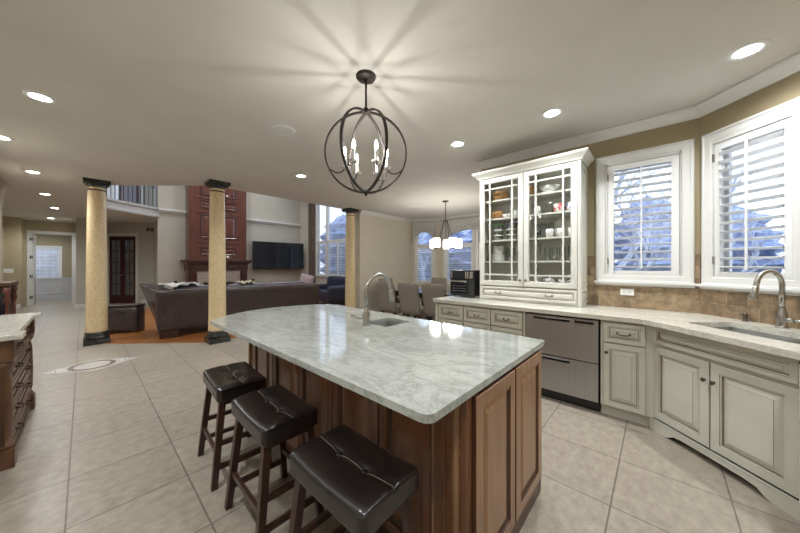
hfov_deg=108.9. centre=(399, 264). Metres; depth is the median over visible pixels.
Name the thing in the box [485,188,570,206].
shelf
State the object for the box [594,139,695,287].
window
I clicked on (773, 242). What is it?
evergreen tree
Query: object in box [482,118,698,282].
wall
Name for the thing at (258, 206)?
wall
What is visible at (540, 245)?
glass
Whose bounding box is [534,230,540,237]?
mug
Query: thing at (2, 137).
recessed light
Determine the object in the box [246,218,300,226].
trim
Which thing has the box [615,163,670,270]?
bare tree
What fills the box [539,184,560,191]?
serving bowl
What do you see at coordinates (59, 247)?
window
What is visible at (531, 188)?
basket
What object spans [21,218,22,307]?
wall
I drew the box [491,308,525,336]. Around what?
base cabinet
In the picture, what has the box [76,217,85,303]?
pier
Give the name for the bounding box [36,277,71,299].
trim
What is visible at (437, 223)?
wall
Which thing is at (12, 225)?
wall
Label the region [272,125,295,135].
ceiling speaker
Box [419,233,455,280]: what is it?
evergreen tree
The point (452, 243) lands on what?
dining chandelier
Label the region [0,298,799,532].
floor
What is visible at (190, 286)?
cushion
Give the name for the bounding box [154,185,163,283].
wall
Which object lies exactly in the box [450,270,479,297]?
toaster oven
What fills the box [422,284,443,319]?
dining chair
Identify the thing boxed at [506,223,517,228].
food container
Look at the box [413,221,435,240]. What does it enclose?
valance
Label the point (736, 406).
base cabinet
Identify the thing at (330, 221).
window
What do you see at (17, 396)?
cabinet
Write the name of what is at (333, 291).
leather armchair
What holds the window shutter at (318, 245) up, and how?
attached to the window at (330, 221)
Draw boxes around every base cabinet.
[435,302,463,325]
[464,305,491,330]
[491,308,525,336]
[601,320,656,425]
[649,327,799,520]
[799,364,799,506]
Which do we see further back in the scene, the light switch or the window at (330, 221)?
the window at (330, 221)
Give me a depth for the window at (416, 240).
9.45 m
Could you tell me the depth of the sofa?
5.90 m
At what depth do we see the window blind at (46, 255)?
11.34 m
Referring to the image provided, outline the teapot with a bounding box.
[543,277,558,282]
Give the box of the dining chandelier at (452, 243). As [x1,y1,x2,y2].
[430,200,461,249]
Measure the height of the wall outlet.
0.070 m
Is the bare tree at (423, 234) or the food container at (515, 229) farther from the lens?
the bare tree at (423, 234)
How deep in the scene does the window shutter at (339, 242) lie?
11.20 m
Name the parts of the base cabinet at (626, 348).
drawer, door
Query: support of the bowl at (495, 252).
on the plate
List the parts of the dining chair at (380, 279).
backrest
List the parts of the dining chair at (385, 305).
backrest, seat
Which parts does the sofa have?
arm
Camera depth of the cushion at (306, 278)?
10.11 m
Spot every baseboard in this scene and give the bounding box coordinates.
[75,304,84,308]
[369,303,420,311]
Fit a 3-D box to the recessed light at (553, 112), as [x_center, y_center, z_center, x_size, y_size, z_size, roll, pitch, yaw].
[1.495,-1.486,2.814,0.216,0.008,0.216,0,0,42]
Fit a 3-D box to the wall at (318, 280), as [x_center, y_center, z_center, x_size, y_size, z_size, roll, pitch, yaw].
[-2.054,-1.400,11.047,5.120,5.600,0.140,0,0,42]
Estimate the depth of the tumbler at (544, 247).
3.44 m
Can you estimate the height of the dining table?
0.760 m
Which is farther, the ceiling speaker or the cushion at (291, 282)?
the cushion at (291, 282)
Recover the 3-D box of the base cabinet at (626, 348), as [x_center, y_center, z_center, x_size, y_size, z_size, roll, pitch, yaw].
[2.222,0.954,2.761,0.395,0.893,0.713,0,0,42]
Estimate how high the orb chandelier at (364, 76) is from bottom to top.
0.945 m
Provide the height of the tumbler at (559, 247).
0.160 m
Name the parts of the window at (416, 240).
frame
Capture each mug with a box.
[533,206,540,213]
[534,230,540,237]
[546,229,553,236]
[555,228,564,235]
[567,202,570,209]
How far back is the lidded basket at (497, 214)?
3.79 m
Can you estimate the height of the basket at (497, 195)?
0.115 m
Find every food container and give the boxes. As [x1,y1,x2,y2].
[493,224,503,229]
[493,230,503,234]
[493,235,503,239]
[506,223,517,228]
[506,228,517,233]
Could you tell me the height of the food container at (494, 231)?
0.069 m
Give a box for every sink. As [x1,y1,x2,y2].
[375,321,401,326]
[712,327,799,343]
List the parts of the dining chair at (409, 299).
backrest, seat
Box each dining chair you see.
[376,282,408,316]
[379,278,405,315]
[398,283,431,320]
[421,277,446,305]
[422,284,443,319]
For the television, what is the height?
1.100 m
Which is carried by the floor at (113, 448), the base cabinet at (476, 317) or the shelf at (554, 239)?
the base cabinet at (476, 317)
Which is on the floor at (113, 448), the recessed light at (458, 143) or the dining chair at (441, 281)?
the dining chair at (441, 281)
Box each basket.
[491,210,504,218]
[492,191,507,199]
[517,186,534,194]
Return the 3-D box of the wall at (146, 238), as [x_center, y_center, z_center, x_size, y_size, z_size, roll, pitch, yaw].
[-10.031,-1.400,10.307,2.319,5.600,0.120,0,0,-3]
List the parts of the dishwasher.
handle, handle, drawer, drawer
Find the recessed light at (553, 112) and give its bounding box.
[540,107,564,118]
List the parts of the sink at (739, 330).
bowl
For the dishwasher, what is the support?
on the floor at (113, 448)
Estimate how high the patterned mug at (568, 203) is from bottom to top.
0.100 m
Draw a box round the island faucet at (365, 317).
[350,272,394,325]
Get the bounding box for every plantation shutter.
[607,154,678,274]
[712,117,791,278]
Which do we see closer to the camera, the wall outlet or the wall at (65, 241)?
the wall outlet
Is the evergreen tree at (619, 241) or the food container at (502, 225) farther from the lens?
the evergreen tree at (619, 241)
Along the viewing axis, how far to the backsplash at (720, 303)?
2.37 m
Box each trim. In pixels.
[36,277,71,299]
[106,196,159,216]
[159,208,185,214]
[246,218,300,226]
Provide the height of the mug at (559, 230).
0.100 m
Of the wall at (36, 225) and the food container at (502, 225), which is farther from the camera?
the wall at (36, 225)
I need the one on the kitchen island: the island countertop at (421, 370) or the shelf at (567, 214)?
the island countertop at (421, 370)
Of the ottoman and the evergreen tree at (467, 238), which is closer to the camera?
the ottoman
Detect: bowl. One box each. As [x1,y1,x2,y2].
[493,251,504,253]
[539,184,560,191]
[553,203,565,211]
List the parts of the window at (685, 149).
frame, sill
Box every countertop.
[0,312,41,341]
[210,304,543,423]
[433,295,799,359]
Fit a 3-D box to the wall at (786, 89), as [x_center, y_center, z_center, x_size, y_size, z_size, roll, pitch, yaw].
[2.955,-0.045,2.033,0.140,2.890,1.386,0,0,-3]
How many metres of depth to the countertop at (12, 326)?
2.29 m
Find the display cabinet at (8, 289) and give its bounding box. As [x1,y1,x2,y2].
[0,281,18,314]
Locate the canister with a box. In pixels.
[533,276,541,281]
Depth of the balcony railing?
8.64 m
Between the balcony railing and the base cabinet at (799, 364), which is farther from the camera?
the balcony railing
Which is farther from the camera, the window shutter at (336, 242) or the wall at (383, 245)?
the window shutter at (336, 242)
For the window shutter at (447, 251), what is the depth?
8.84 m
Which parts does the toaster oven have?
pane, door, control panel, panel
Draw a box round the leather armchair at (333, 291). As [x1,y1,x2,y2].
[319,276,344,303]
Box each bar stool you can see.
[197,362,271,491]
[224,385,323,532]
[288,425,418,532]
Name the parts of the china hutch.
door, drawer, crown, door, corner post, panel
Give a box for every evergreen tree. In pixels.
[36,249,57,275]
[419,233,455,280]
[449,230,466,278]
[453,229,471,269]
[615,195,660,270]
[615,201,670,270]
[732,206,783,272]
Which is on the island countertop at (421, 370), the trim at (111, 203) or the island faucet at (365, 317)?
the island faucet at (365, 317)
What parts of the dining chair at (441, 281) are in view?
backrest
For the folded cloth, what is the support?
on the sofa
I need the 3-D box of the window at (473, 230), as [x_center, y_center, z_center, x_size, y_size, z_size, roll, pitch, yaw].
[1.839,-0.330,8.844,1.110,2.020,0.190,0,0,42]
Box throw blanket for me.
[158,282,199,286]
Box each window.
[36,246,61,278]
[315,204,345,277]
[414,235,434,284]
[443,229,474,285]
[475,229,479,269]
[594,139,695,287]
[696,97,799,295]
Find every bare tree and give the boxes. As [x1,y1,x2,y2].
[419,233,431,280]
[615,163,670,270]
[620,145,783,271]
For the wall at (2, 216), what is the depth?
8.74 m
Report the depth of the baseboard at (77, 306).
9.08 m
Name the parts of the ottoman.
lid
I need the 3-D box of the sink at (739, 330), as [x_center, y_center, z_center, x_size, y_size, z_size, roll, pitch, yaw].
[2.510,0.590,1.926,0.400,0.170,0.775,0,0,-3]
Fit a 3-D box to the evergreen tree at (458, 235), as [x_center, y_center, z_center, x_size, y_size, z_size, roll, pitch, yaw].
[6.088,-1.183,29.466,4.857,5.885,5.119,0,0,31]
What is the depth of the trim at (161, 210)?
9.29 m
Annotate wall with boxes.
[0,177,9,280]
[1,178,1,280]
[2,216,3,280]
[4,216,20,303]
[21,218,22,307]
[23,220,75,306]
[35,234,71,276]
[86,185,153,302]
[113,240,133,294]
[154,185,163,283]
[157,185,299,288]
[300,202,307,275]
[315,204,326,283]
[355,210,410,308]
[411,222,438,302]
[439,222,449,289]
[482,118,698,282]
[699,71,799,253]
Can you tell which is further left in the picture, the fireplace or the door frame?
the door frame
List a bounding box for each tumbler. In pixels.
[544,247,550,260]
[551,247,557,260]
[559,247,565,260]
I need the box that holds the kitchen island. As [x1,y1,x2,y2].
[248,342,540,532]
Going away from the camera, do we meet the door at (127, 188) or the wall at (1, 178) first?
the wall at (1, 178)
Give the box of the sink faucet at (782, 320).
[749,269,799,328]
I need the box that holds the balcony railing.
[106,185,156,206]
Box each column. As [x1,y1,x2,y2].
[83,177,110,346]
[204,179,230,344]
[341,208,358,307]
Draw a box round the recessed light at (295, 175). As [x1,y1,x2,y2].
[294,174,307,177]
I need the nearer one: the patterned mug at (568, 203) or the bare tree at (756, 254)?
the patterned mug at (568, 203)
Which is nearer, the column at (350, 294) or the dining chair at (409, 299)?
the dining chair at (409, 299)
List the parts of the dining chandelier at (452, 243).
lamp shade, lamp shade, lamp shade, lamp shade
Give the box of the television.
[252,241,303,268]
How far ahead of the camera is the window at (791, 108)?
2.42 m
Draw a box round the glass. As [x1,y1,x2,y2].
[534,244,541,259]
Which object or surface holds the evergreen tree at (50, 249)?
on the lawn
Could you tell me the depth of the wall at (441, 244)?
9.23 m
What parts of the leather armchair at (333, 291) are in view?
seat, arm, backrest, arm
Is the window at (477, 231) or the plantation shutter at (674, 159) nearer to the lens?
the plantation shutter at (674, 159)
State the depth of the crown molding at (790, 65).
2.81 m
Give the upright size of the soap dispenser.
0.067 m
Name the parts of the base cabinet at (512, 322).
drawer, drawer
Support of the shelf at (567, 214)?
attached to the china hutch
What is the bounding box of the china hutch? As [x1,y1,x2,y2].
[472,147,593,307]
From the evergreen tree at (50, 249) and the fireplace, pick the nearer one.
the fireplace
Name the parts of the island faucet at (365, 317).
lever, spout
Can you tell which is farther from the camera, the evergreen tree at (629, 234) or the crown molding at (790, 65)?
the evergreen tree at (629, 234)
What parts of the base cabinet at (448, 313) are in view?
drawer, drawer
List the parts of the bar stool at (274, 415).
leg, leg, seat, leg, seat frame, leg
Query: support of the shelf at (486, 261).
attached to the china hutch
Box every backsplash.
[586,254,698,312]
[699,254,799,328]
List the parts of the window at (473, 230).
frame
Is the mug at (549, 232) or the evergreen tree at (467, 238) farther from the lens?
the evergreen tree at (467, 238)
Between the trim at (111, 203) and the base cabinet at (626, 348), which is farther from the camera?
the trim at (111, 203)
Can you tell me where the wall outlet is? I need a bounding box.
[620,288,633,295]
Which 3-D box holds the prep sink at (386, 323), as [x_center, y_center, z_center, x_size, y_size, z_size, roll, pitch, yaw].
[-0.104,0.596,2.395,0.274,0.170,0.304,0,0,42]
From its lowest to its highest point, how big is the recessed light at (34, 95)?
0.008 m
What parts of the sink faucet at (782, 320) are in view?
spout, lever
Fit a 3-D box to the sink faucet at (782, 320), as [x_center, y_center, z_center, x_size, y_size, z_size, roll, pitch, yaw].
[2.692,0.250,2.041,0.280,0.430,0.160,0,0,-3]
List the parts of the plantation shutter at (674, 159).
tilt rod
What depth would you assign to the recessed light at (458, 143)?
3.51 m
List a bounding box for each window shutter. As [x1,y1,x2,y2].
[317,242,325,275]
[328,241,337,275]
[338,241,345,275]
[417,247,431,282]
[446,245,471,282]
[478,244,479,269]
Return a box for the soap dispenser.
[740,313,748,321]
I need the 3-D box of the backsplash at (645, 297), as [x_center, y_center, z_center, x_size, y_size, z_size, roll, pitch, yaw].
[2.022,0.182,3.461,2.220,0.565,0.012,0,0,42]
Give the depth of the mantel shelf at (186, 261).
9.67 m
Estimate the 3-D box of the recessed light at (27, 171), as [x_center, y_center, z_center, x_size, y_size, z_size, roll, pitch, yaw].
[-5.912,-1.486,4.607,0.216,0.008,0.216,0,0,42]
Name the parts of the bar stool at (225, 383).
leg, leg, seat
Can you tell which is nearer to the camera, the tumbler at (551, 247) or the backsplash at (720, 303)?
the backsplash at (720, 303)
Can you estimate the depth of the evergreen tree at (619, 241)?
20.79 m
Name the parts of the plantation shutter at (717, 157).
tilt rod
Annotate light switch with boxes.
[3,269,13,272]
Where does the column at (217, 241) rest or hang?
on the floor at (113, 448)
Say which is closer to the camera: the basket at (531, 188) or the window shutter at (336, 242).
the basket at (531, 188)
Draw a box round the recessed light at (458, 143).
[449,140,466,147]
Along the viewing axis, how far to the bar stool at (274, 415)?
1.53 m
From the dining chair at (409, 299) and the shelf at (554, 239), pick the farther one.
the dining chair at (409, 299)
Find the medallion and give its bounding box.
[39,357,136,374]
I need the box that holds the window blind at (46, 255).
[36,248,58,276]
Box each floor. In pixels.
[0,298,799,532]
[103,301,384,343]
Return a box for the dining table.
[393,288,452,313]
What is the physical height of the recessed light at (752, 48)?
0.008 m
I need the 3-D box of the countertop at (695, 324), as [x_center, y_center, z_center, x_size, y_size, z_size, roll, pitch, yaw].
[1.573,0.485,2.499,3.553,0.040,2.018,0,0,42]
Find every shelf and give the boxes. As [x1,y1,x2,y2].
[180,259,252,263]
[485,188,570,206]
[485,210,570,223]
[485,236,570,242]
[485,260,570,262]
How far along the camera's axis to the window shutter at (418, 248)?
9.42 m
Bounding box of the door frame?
[27,230,75,306]
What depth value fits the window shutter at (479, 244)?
8.36 m
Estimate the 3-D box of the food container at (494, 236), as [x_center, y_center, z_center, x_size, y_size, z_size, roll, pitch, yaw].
[1.324,-0.355,3.844,0.144,0.069,0.144,0,0,42]
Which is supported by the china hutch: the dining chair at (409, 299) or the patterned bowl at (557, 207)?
the patterned bowl at (557, 207)
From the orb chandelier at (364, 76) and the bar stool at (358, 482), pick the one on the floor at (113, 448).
the bar stool at (358, 482)
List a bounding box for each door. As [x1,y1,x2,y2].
[107,233,138,303]
[116,185,142,204]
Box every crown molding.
[360,210,479,222]
[477,51,799,169]
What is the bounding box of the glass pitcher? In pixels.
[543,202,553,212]
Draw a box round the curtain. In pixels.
[308,203,314,282]
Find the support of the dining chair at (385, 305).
on the floor at (113, 448)
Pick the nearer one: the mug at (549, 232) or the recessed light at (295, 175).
the mug at (549, 232)
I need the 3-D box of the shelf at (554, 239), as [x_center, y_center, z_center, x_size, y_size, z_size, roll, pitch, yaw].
[1.628,-0.310,3.603,1.129,0.020,0.282,0,0,42]
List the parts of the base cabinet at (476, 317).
drawer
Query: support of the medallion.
on the floor at (113, 448)
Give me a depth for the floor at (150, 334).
5.62 m
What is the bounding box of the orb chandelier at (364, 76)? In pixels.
[324,69,406,195]
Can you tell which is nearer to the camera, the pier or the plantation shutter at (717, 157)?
the plantation shutter at (717, 157)
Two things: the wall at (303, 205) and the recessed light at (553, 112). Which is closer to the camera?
the recessed light at (553, 112)
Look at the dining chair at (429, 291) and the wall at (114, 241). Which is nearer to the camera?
the dining chair at (429, 291)
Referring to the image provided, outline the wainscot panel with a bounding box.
[36,280,63,293]
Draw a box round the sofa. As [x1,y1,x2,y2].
[140,281,318,338]
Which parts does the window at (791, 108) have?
sill, frame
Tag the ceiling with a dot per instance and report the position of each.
(148, 92)
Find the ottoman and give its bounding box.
[108,303,145,332]
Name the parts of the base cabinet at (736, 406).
door, false drawer, door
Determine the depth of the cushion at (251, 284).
6.53 m
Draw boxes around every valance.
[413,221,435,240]
[440,216,479,242]
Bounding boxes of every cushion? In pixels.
[173,285,207,288]
[226,283,268,286]
[269,281,305,284]
[299,274,313,282]
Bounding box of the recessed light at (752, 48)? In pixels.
[724,38,772,61]
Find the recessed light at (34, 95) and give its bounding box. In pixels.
[20,90,58,103]
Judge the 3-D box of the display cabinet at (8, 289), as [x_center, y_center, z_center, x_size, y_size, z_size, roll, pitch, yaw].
[-4.631,0.800,3.190,0.590,1.200,0.405,0,0,42]
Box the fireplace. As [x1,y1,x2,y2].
[180,186,252,284]
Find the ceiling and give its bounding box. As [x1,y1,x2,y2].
[0,0,799,222]
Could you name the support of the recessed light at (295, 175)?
in the ceiling
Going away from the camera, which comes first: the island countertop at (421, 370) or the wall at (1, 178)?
the island countertop at (421, 370)
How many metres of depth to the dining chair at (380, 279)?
7.84 m
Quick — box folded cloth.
[237,280,254,283]
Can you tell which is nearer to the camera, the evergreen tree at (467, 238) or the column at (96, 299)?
the column at (96, 299)
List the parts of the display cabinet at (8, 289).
turned post, turned post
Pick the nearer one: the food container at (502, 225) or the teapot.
the teapot
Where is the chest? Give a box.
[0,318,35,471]
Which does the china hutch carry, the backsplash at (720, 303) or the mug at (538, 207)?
the mug at (538, 207)
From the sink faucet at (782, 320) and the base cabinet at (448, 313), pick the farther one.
the base cabinet at (448, 313)
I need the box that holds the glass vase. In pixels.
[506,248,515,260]
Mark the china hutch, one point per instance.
(567, 169)
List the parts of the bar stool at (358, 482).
leg, seat frame, leg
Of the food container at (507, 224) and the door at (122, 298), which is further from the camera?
the door at (122, 298)
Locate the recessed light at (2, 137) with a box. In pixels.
[0,135,14,140]
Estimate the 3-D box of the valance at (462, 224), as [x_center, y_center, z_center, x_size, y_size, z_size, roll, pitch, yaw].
[2.180,-1.040,8.364,2.348,0.700,0.106,0,0,42]
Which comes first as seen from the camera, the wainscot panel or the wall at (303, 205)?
the wainscot panel
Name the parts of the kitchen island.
panel, panel, panel, panel, panel, panel, panel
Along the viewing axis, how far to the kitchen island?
1.34 m
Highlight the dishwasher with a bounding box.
[526,312,600,411]
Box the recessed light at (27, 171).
[22,170,43,173]
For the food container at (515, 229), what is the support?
on the food container
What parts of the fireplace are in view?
rail moulding, rail moulding, rail moulding, overmantel panel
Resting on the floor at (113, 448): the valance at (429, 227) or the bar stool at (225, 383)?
the bar stool at (225, 383)
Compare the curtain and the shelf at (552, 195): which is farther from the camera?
the curtain
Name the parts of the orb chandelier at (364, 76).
rod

